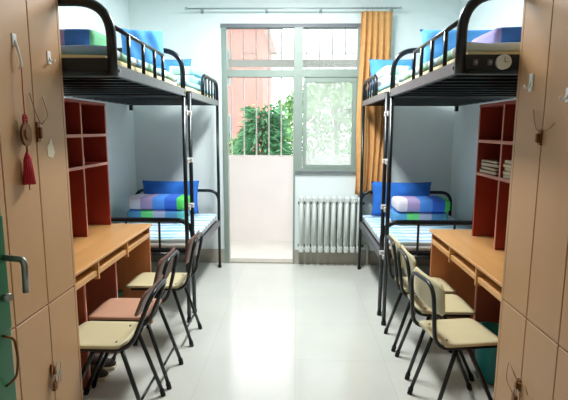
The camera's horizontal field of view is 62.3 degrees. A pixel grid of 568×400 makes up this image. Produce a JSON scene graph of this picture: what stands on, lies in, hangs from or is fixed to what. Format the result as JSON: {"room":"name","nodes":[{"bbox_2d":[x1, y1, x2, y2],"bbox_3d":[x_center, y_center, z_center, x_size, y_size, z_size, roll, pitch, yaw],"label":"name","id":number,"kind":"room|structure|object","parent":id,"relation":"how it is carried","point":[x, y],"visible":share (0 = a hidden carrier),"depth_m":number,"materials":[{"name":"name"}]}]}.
{"room":"dormitory room","nodes":[
{"label":"dormitory room","id":0,"kind":"room"},
{"bbox_2d":[58,0,136,222],"bbox_3d":[-1.844,-0.309,1.995,0.120,3.100,6.932,0,9,2],"label":"wall","id":1,"kind":"structure","parent":0,"point":[119,119],"depth_m":4.79,"materials":[{"name":"paint"}]},
{"bbox_2d":[230,240,292,258],"bbox_3d":[0.106,0.696,6.189,3.810,0.115,1.128,0,9,2],"label":"floor","id":2,"kind":"structure","parent":0,"point":[238,248],"depth_m":6.13,"materials":[{"name":"paint"}]},
{"bbox_2d":[83,262,493,399],"bbox_3d":[-0.009,1.297,2.124,3.770,0.100,6.812,0,9,2],"label":"floor","id":3,"kind":"structure","parent":0,"point":[269,331],"depth_m":3.39,"materials":[{"name":"tile"}]},
{"bbox_2d":[0,0,82,399],"bbox_3d":[-1.414,0.040,1.268,0.765,2.630,1.987,0,9,2],"label":"tall cabinet","id":4,"kind":"object","parent":3,"relation":"on","point":[37,221],"visible":0.98,"depth_m":1.97,"materials":[{"name":"beige laminate"}]},
{"bbox_2d":[11,33,22,69],"bbox_3d":[-1.020,-0.568,1.800,0.027,0.133,0.026,0,9,2],"label":"hook","id":5,"kind":"object","parent":4,"relation":"attached to","point":[13,36],"visible":1,"depth_m":1.79,"materials":[{"name":"white plastic"}]},
{"bbox_2d":[20,67,35,189],"bbox_3d":[-1.011,-0.275,1.841,0.048,0.475,0.068,0,9,2],"label":"charm","id":6,"kind":"object","parent":5,"relation":"hanging from","point":[25,129],"visible":1,"depth_m":1.84,"materials":[{"name":"red fabric"}]},
{"bbox_2d":[20,122,31,145],"bbox_3d":[-1.009,-0.258,1.843,0.014,0.092,0.068,0,9,2],"label":"pendant","id":7,"kind":"object","parent":6,"relation":"on","point":[25,129],"depth_m":1.83,"materials":[{"name":"brown wood"}]},
{"bbox_2d":[47,137,54,157],"bbox_3d":[-1.026,-0.231,2.069,0.002,0.093,0.062,0,9,2],"label":"sticker","id":8,"kind":"object","parent":4,"relation":"attached to","point":[50,149],"visible":1,"depth_m":2.06,"materials":[{"name":"paper"}]},
{"bbox_2d":[46,51,55,63],"bbox_3d":[-1.009,-0.620,2.045,0.032,0.055,0.028,0,9,2],"label":"hook","id":9,"kind":"object","parent":4,"relation":"attached to","point":[49,60],"visible":1,"depth_m":2.04,"materials":[{"name":"white plastic"}]},
{"bbox_2d":[52,361,61,390],"bbox_3d":[-1.018,0.784,2.108,0.016,0.117,0.072,0,9,2],"label":"padlock","id":10,"kind":"object","parent":4,"relation":"attached to","point":[55,383],"visible":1,"depth_m":2.10,"materials":[{"name":"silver metal"}]},
{"bbox_2d":[90,364,110,380],"bbox_3d":[-1.230,1.068,2.948,0.260,0.097,0.084,1,9,4],"label":"shoe","id":11,"kind":"object","parent":3,"relation":"on","point":[104,374],"visible":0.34,"depth_m":2.92,"materials":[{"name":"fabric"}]},
{"bbox_2d":[90,354,117,369],"bbox_3d":[-1.226,1.050,3.067,0.260,0.097,0.084,0,9,-4],"label":"shoe","id":12,"kind":"object","parent":3,"relation":"on","point":[110,364],"visible":0.44,"depth_m":3.04,"materials":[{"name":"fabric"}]},
{"bbox_2d":[73,223,152,389],"bbox_3d":[-1.408,0.687,3.070,0.710,0.813,1.375,0,9,2],"label":"desk","id":13,"kind":"object","parent":3,"relation":"on","point":[107,260],"visible":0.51,"depth_m":3.21,"materials":[{"name":"orange wood"}]},
{"bbox_2d":[76,270,96,289],"bbox_3d":[-1.402,0.441,2.539,0.648,0.031,0.340,0,9,2],"label":"shelf","id":14,"kind":"object","parent":13,"relation":"attached to","point":[84,277],"depth_m":2.59,"materials":[{"name":"orange wood"}]},
{"bbox_2d":[64,98,110,236],"bbox_3d":[-1.553,-0.169,2.922,0.406,0.919,1.320,0,9,2],"label":"bookshelf","id":15,"kind":"object","parent":13,"relation":"on","point":[86,134],"visible":0.4,"depth_m":3.49,"materials":[{"name":"red wood"}]},
{"bbox_2d":[99,249,126,272],"bbox_3d":[-1.390,0.379,2.950,0.648,0.031,0.450,0,9,2],"label":"shelf","id":16,"kind":"object","parent":13,"relation":"attached to","point":[107,261],"depth_m":2.96,"materials":[{"name":"orange wood"}]},
{"bbox_2d":[128,233,149,251],"bbox_3d":[-1.376,0.306,3.432,0.648,0.031,0.485,0,9,2],"label":"shelf","id":17,"kind":"object","parent":13,"relation":"attached to","point":[137,240],"depth_m":3.45,"materials":[{"name":"orange wood"}]},
{"bbox_2d":[118,290,122,297],"bbox_3d":[-1.413,0.879,3.511,0.300,0.300,0.380,0,9,2],"label":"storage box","id":18,"kind":"object","parent":3,"relation":"on","point":[120,292],"visible":0.14,"depth_m":3.63,"materials":[{"name":"green plastic"}]},
{"bbox_2d":[79,274,166,399],"bbox_3d":[-0.917,0.806,2.564,0.532,0.741,0.360,0,9,2],"label":"chair","id":19,"kind":"object","parent":3,"relation":"on","point":[102,337],"visible":0.92,"depth_m":2.52,"materials":[{"name":"metal"}]},
{"bbox_2d":[58,0,191,322],"bbox_3d":[-1.258,0.024,2.990,1.000,2.148,1.408,0,9,2],"label":"bed","id":20,"kind":"object","parent":3,"relation":"on","point":[82,77],"visible":0.71,"depth_m":2.62,"materials":[{"name":"black metal"}]},
{"bbox_2d":[61,45,177,85],"bbox_3d":[-1.246,-0.784,2.862,0.890,0.096,1.327,0,9,2],"label":"mattress","id":21,"kind":"object","parent":20,"relation":"on","point":[68,51],"visible":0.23,"depth_m":2.22,"materials":[{"name":"beige fabric"}]},
{"bbox_2d":[60,29,106,45],"bbox_3d":[-1.285,-0.834,2.497,0.682,0.103,0.324,0,9,2],"label":"quilt","id":22,"kind":"object","parent":21,"relation":"on","point":[67,36],"visible":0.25,"depth_m":2.33,"materials":[{"name":"blue fabric"}]},
{"bbox_2d":[121,28,165,69],"bbox_3d":[-0.999,-1.069,3.332,0.300,0.287,0.145,-3,9,-18],"label":"pillow","id":23,"kind":"object","parent":21,"relation":"on","point":[154,39],"visible":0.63,"depth_m":3.30,"materials":[{"name":"blue fabric"}]},
{"bbox_2d":[88,247,183,389],"bbox_3d":[-0.920,0.718,2.927,0.508,0.806,0.368,0,9,2],"label":"chair","id":24,"kind":"object","parent":3,"relation":"on","point":[113,309],"visible":0.83,"depth_m":2.85,"materials":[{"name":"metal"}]},
{"bbox_2d":[73,74,221,312],"bbox_3d":[-1.217,-0.147,4.446,1.000,2.052,1.516,0,9,2],"label":"bunk bed","id":25,"kind":"object","parent":3,"relation":"on","point":[191,98],"visible":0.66,"depth_m":4.08,"materials":[{"name":"black metal"}]},
{"bbox_2d":[119,213,216,247],"bbox_3d":[-1.203,0.274,4.596,0.900,0.086,1.260,0,9,2],"label":"mattress","id":26,"kind":"object","parent":25,"relation":"on","point":[172,233],"visible":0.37,"depth_m":4.35,"materials":[{"name":"white and light blue striped cotton fabric"}]},
{"bbox_2d":[127,194,189,219],"bbox_3d":[-1.258,0.075,4.753,0.576,0.251,0.308,0,9,2],"label":"quilt","id":27,"kind":"object","parent":26,"relation":"on","point":[140,205],"visible":0.73,"depth_m":4.61,"materials":[{"name":"blue fabric"}]},
{"bbox_2d":[142,180,198,213],"bbox_3d":[-1.232,-0.033,5.103,0.622,0.354,0.148,0,9,-2],"label":"pillow","id":28,"kind":"object","parent":26,"relation":"on","point":[150,187],"visible":0.38,"depth_m":5.07,"materials":[{"name":"blue fabric"}]},
{"bbox_2d":[176,80,213,97],"bbox_3d":[-1.203,-1.017,4.402,0.891,0.096,1.261,0,9,2],"label":"mattress","id":29,"kind":"object","parent":25,"relation":"on","point":[193,87],"visible":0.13,"depth_m":4.00,"materials":[{"name":"beige fabric"}]},
{"bbox_2d":[164,59,190,71],"bbox_3d":[-1.158,-1.299,4.848,0.400,0.320,0.152,0,9,2],"label":"pillow","id":30,"kind":"object","parent":29,"relation":"on","point":[187,62],"visible":0.16,"depth_m":4.82,"materials":[{"name":"blue fabric"}]},
{"bbox_2d":[169,66,203,85],"bbox_3d":[-0.903,-1.148,4.404,0.233,0.156,0.516,0,9,2],"label":"quilt","id":31,"kind":"object","parent":29,"relation":"on","point":[192,75],"visible":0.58,"depth_m":4.16,"materials":[{"name":"white fabric"}]},
{"bbox_2d":[126,230,202,346],"bbox_3d":[-0.870,0.640,3.480,0.523,0.796,0.368,0,9,2],"label":"chair","id":32,"kind":"object","parent":3,"relation":"on","point":[144,281],"visible":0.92,"depth_m":3.38,"materials":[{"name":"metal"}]},
{"bbox_2d":[384,233,455,352],"bbox_3d":[0.973,0.659,3.403,0.458,0.796,0.358,0,9,2],"label":"chair","id":33,"kind":"object","parent":3,"relation":"on","point":[395,244],"visible":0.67,"depth_m":3.31,"materials":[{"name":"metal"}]},
{"bbox_2d":[357,74,513,315],"bbox_3d":[1.324,-0.126,4.377,1.047,2.052,1.516,0,9,2],"label":"bunk bed","id":34,"kind":"object","parent":3,"relation":"on","point":[382,99],"visible":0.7,"depth_m":3.95,"materials":[{"name":"black metal"}]},
{"bbox_2d":[369,81,399,97],"bbox_3d":[1.324,-0.995,4.334,0.936,0.095,1.262,0,9,2],"label":"mattress","id":35,"kind":"object","parent":34,"relation":"on","point":[385,87],"visible":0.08,"depth_m":3.96,"materials":[{"name":"beige fabric"}]},
{"bbox_2d":[369,59,412,85],"bbox_3d":[1.101,-1.280,4.787,0.460,0.318,0.158,0,9,2],"label":"pillow","id":36,"kind":"object","parent":35,"relation":"on","point":[376,65],"visible":0.34,"depth_m":4.76,"materials":[{"name":"blue fabric"}]},
{"bbox_2d":[376,66,410,86],"bbox_3d":[0.995,-1.123,4.295,0.236,0.156,0.496,0,9,2],"label":"quilt","id":37,"kind":"object","parent":35,"relation":"on","point":[383,75],"visible":0.46,"depth_m":4.07,"materials":[{"name":"white fabric"}]},
{"bbox_2d":[363,215,471,250],"bbox_3d":[1.314,0.294,4.528,0.945,0.086,1.260,0,9,2],"label":"mattress","id":38,"kind":"object","parent":34,"relation":"on","point":[406,235],"visible":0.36,"depth_m":4.32,"materials":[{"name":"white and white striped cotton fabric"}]},
{"bbox_2d":[371,181,430,215],"bbox_3d":[1.257,-0.012,5.035,0.642,0.363,0.152,0,9,2],"label":"pillow","id":39,"kind":"object","parent":38,"relation":"on","point":[420,188],"visible":0.53,"depth_m":5.01,"materials":[{"name":"blue fabric"}]},
{"bbox_2d":[390,196,449,220],"bbox_3d":[1.344,0.096,4.682,0.532,0.253,0.320,0,9,2],"label":"quilt","id":40,"kind":"object","parent":38,"relation":"on","point":[404,207],"visible":0.86,"depth_m":4.54,"materials":[{"name":"blue fabric"}]},
{"bbox_2d":[395,245,475,381],"bbox_3d":[0.966,0.715,3.035,0.456,0.796,0.368,0,9,2],"label":"chair","id":41,"kind":"object","parent":3,"relation":"on","point":[455,306],"visible":0.77,"depth_m":2.93,"materials":[{"name":"metal"}]},
{"bbox_2d":[381,0,519,325],"bbox_3d":[1.282,0.054,2.869,1.047,2.148,1.513,0,9,2],"label":"bed","id":42,"kind":"object","parent":3,"relation":"on","point":[460,78],"visible":0.78,"depth_m":2.58,"materials":[{"name":"black metal"}]},
{"bbox_2d":[398,42,520,84],"bbox_3d":[1.278,-0.756,2.744,0.936,0.096,1.426,0,9,2],"label":"mattress","id":43,"kind":"object","parent":42,"relation":"on","point":[472,47],"visible":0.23,"depth_m":2.07,"materials":[{"name":"beige fabric"}]},
{"bbox_2d":[420,29,491,63],"bbox_3d":[1.288,-1.053,3.289,0.661,0.292,0.147,1,9,5],"label":"pillow","id":44,"kind":"object","parent":43,"relation":"on","point":[426,35],"visible":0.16,"depth_m":3.26,"materials":[{"name":"blue fabric"}]},
{"bbox_2d":[471,27,521,42],"bbox_3d":[1.344,-0.810,2.413,0.664,0.102,0.364,0,9,2],"label":"quilt","id":45,"kind":"object","parent":43,"relation":"on","point":[502,34],"visible":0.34,"depth_m":2.25,"materials":[{"name":"fabric"}]},
{"bbox_2d":[472,59,477,64],"bbox_3d":[0.825,-0.594,2.026,0.020,0.024,0.016,0,9,2],"label":"clip","id":46,"kind":"object","parent":42,"relation":"attached to","point":[475,61],"visible":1,"depth_m":2.02,"materials":[{"name":"grey metal"}]},
{"bbox_2d":[487,59,492,64],"bbox_3d":[0.888,-0.593,2.024,0.020,0.024,0.016,0,9,2],"label":"clip","id":47,"kind":"object","parent":42,"relation":"attached to","point":[489,61],"visible":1,"depth_m":2.02,"materials":[{"name":"grey metal"}]},
{"bbox_2d":[495,54,511,69],"bbox_3d":[0.942,-0.592,2.017,0.062,0.062,0.026,0,9,2],"label":"round clock","id":48,"kind":"object","parent":42,"relation":"attached to","point":[502,62],"visible":1,"depth_m":2.01,"materials":[{"name":"white plastic"}]},
{"bbox_2d":[407,267,497,399],"bbox_3d":[0.945,0.787,2.607,0.438,0.781,0.368,-1,9,-8],"label":"chair","id":49,"kind":"object","parent":3,"relation":"on","point":[468,334],"visible":0.97,"depth_m":2.53,"materials":[{"name":"metal"}]},
{"bbox_2d":[429,229,504,361],"bbox_3d":[1.435,0.726,2.894,0.735,0.813,1.375,0,9,2],"label":"desk","id":50,"kind":"object","parent":3,"relation":"on","point":[470,264],"visible":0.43,"depth_m":3.11,"materials":[{"name":"orange wood"}]},
{"bbox_2d":[431,239,448,256],"bbox_3d":[1.430,0.341,3.286,0.673,0.031,0.425,0,9,2],"label":"drawer","id":51,"kind":"object","parent":50,"relation":"attached to","point":[444,248],"depth_m":3.31,"materials":[{"name":"orange wood"}]},
{"bbox_2d":[451,255,475,279],"bbox_3d":[1.417,0.408,2.839,0.673,0.031,0.440,0,9,2],"label":"drawer","id":52,"kind":"object","parent":50,"relation":"attached to","point":[459,260],"depth_m":2.86,"materials":[{"name":"orange wood"}]},
{"bbox_2d":[477,277,501,301],"bbox_3d":[1.405,0.474,2.399,0.673,0.031,0.410,0,9,2],"label":"drawer","id":53,"kind":"object","parent":50,"relation":"attached to","point":[491,286],"depth_m":2.47,"materials":[{"name":"orange wood"}]},
{"bbox_2d":[472,100,515,249],"bbox_3d":[1.552,-0.108,2.661,0.496,0.904,1.160,0,9,2],"label":"bookshelf","id":54,"kind":"object","parent":50,"relation":"on","point":[496,120],"visible":0.4,"depth_m":3.17,"materials":[{"name":"red wood"}]},
{"bbox_2d":[480,169,498,175],"bbox_3d":[1.420,-0.182,3.059,0.200,0.022,0.250,0,9,0],"label":"book","id":55,"kind":"object","parent":54,"relation":"on","point":[481,170],"visible":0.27,"depth_m":3.03,"materials":[{"name":"paper"}]},
{"bbox_2d":[481,166,498,171],"bbox_3d":[1.420,-0.203,3.055,0.190,0.020,0.260,1,9,4],"label":"book","id":56,"kind":"object","parent":55,"relation":"on","point":[482,167],"visible":0.29,"depth_m":3.02,"materials":[{"name":"paper"}]},
{"bbox_2d":[480,162,498,168],"bbox_3d":[1.420,-0.226,3.052,0.180,0.024,0.240,0,9,-3],"label":"book","id":57,"kind":"object","parent":56,"relation":"on","point":[486,164],"visible":0.29,"depth_m":3.04,"materials":[{"name":"paper"}]},
{"bbox_2d":[483,159,499,163],"bbox_3d":[1.420,-0.248,3.049,0.170,0.018,0.230,1,9,3],"label":"book","id":58,"kind":"object","parent":57,"relation":"on","point":[493,161],"visible":0.32,"depth_m":3.05,"materials":[{"name":"paper"}]},
{"bbox_2d":[503,160,511,178],"bbox_3d":[1.420,-0.177,2.766,0.209,0.107,0.120,0,9,2],"label":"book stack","id":59,"kind":"object","parent":54,"relation":"on","point":[507,172],"visible":0.27,"depth_m":2.78,"materials":[{"name":"beige paper"}]},
{"bbox_2d":[475,322,498,384],"bbox_3d":[1.307,0.967,2.942,0.252,0.320,0.259,0,9,2],"label":"plastic bin","id":60,"kind":"object","parent":3,"relation":"on","point":[486,357],"visible":0.2,"depth_m":2.88,"materials":[{"name":"teal plastic"}]},
{"bbox_2d":[493,0,567,399],"bbox_3d":[1.353,0.072,1.134,0.795,2.630,1.907,0,9,2],"label":"tall cabinet","id":61,"kind":"object","parent":3,"relation":"on","point":[532,347],"visible":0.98,"depth_m":1.84,"materials":[{"name":"beige laminate"}]},
{"bbox_2d":[511,387,517,399],"bbox_3d":[0.973,0.825,1.983,0.016,0.070,0.026,0,9,2],"label":"padlock","id":62,"kind":"object","parent":61,"relation":"attached to","point":[513,396],"visible":1,"depth_m":1.98,"materials":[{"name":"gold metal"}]},
{"bbox_2d":[523,73,533,91],"bbox_3d":[0.984,-0.475,1.899,0.032,0.070,0.028,0,9,2],"label":"hook","id":63,"kind":"object","parent":61,"relation":"attached to","point":[531,76],"visible":1,"depth_m":1.90,"materials":[{"name":"white plastic"}]},
{"bbox_2d":[559,88,567,101],"bbox_3d":[0.976,-0.366,1.637,0.032,0.050,0.028,0,9,2],"label":"hook","id":64,"kind":"object","parent":61,"relation":"attached to","point":[566,94],"visible":1,"depth_m":1.64,"materials":[{"name":"white plastic"}]},
{"bbox_2d":[229,157,350,240],"bbox_3d":[0.123,-0.015,6.581,3.810,1.175,0.120,0,9,2],"label":"wall","id":65,"kind":"structure","parent":0,"point":[261,188],"depth_m":6.52,"materials":[{"name":"paint"}]},
{"bbox_2d":[228,29,293,69],"bbox_3d":[-0.308,-2.011,6.292,0.874,0.516,0.030,0,9,2],"label":"bars","id":66,"kind":"object","parent":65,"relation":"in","point":[281,62],"depth_m":6.30,"materials":[{"name":"paint"}]},
{"bbox_2d":[229,78,292,156],"bbox_3d":[-0.316,-1.120,6.426,0.871,1.051,0.030,0,9,2],"label":"bars","id":67,"kind":"object","parent":65,"relation":"in","point":[231,155],"depth_m":6.44,"materials":[{"name":"paint"}]},
{"bbox_2d":[302,83,350,156],"bbox_3d":[0.587,-1.084,6.406,0.659,0.981,0.030,0,9,2],"label":"bars","id":68,"kind":"object","parent":65,"relation":"in","point":[317,155],"depth_m":6.41,"materials":[{"name":"paint"}]},
{"bbox_2d":[303,29,356,68],"bbox_3d":[0.615,-2.009,6.266,0.709,0.501,0.030,0,9,2],"label":"bars","id":69,"kind":"object","parent":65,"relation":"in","point":[307,62],"depth_m":6.27,"materials":[{"name":"paint"}]},
{"bbox_2d":[129,0,460,250],"bbox_3d":[0.096,-0.803,5.321,3.570,3.100,0.140,0,9,2],"label":"wall","id":70,"kind":"structure","parent":0,"point":[422,146],"depth_m":5.21,"materials":[{"name":"paint"}]},
{"bbox_2d":[222,27,295,263],"bbox_3d":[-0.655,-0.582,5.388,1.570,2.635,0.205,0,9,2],"label":"door","id":71,"kind":"structure","parent":70,"relation":"in","point":[226,73],"depth_m":5.25,"materials":[{"name":"grey metal"}]},
{"bbox_2d":[151,249,429,264],"bbox_3d":[0.087,0.659,5.465,3.570,0.165,0.012,0,9,2],"label":"baseboard","id":72,"kind":"structure","parent":70,"relation":"attached to","point":[206,255],"depth_m":5.45,"materials":[{"name":"grey tile"}]},
{"bbox_2d":[220,23,360,172],"bbox_3d":[0.072,-1.111,5.230,1.526,1.615,0.110,0,9,2],"label":"window","id":73,"kind":"structure","parent":70,"relation":"in","point":[309,75],"depth_m":5.15,"materials":[{"name":"grey metal"}]},
{"bbox_2d":[185,6,401,13],"bbox_3d":[0.092,-2.030,5.005,2.296,0.060,0.118,0,9,2],"label":"curtain rod","id":74,"kind":"object","parent":70,"relation":"attached to","point":[400,7],"visible":0.98,"depth_m":4.96,"materials":[{"name":"grey metal"}]},
{"bbox_2d":[355,6,392,194],"bbox_3d":[0.971,-1.046,5.086,0.361,1.998,0.072,0,9,2],"label":"curtain","id":75,"kind":"object","parent":74,"relation":"hanging from","point":[376,26],"visible":0.65,"depth_m":5.08,"materials":[{"name":"orange fabric"}]},
{"bbox_2d":[298,196,368,264],"bbox_3d":[0.566,0.358,5.330,0.819,0.795,0.139,0,9,2],"label":"radiator","id":76,"kind":"object","parent":70,"relation":"attached to","point":[351,201],"visible":0.98,"depth_m":5.27,"materials":[{"name":"white metal"}]},
{"bbox_2d":[450,0,523,228],"bbox_3d":[1.844,-0.278,1.895,0.120,3.100,6.932,0,9,2],"label":"wall","id":77,"kind":"structure","parent":0,"point":[491,14],"depth_m":4.69,"materials":[{"name":"paint"}]},
{"bbox_3d":[-0.055,0.000,0.001,3.570,3.100,0.120,0,9,2],"label":"wall","id":78,"kind":"structure","parent":0,"visible":0},
{"bbox_2d":[0,211,29,399],"bbox_3d":[-0.631,0.426,0.643,0.110,2.040,0.909,0,9,2],"label":"door","id":79,"kind":"structure","parent":78,"relation":"in","point":[8,377],"depth_m":1.05,"materials":[{"name":"green paint"}]},
{"label":"outside","id":80,"kind":"structure","parent":0,"visible":0},
{"bbox_3d":[0.923,-0.042,34.113,80.000,0.200,52.500,0,9,2],"label":"courtyard","id":81,"kind":"object","parent":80,"visible":0},
{"bbox_2d":[229,134,237,154],"bbox_3d":[-2.114,0.379,13.896,2.989,4.988,2.996,0,9,2],"label":"leafy tree","id":82,"kind":"object","parent":81,"relation":"on","point":[234,138],"visible":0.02,"depth_m":13.37,"materials":[{"name":"green plant"}]},
{"bbox_2d":[227,29,276,151],"bbox_3d":[-7.919,-3.952,25.933,14.700,9.900,8.600,0,9,2],"label":"apartment building","id":83,"kind":"structure","parent":81,"relation":"on","point":[236,34],"depth_m":21.54,"materials":[{"name":"paint"}]},
{"bbox_2d":[229,101,292,154],"bbox_3d":[-0.486,0.671,10.156,2.992,5.542,3.007,4,10,25],"label":"leafy tree","id":84,"kind":"object","parent":81,"relation":"on","point":[250,112],"visible":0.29,"depth_m":9.60,"materials":[{"name":"green plant"}]},
{"bbox_2d":[265,81,352,155],"bbox_3d":[1.423,-0.210,12.947,4.230,6.467,4.222,0,9,2],"label":"leafy tree","id":85,"kind":"object","parent":81,"relation":"on","point":[325,90],"visible":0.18,"depth_m":11.51,"materials":[{"name":"green plant"}]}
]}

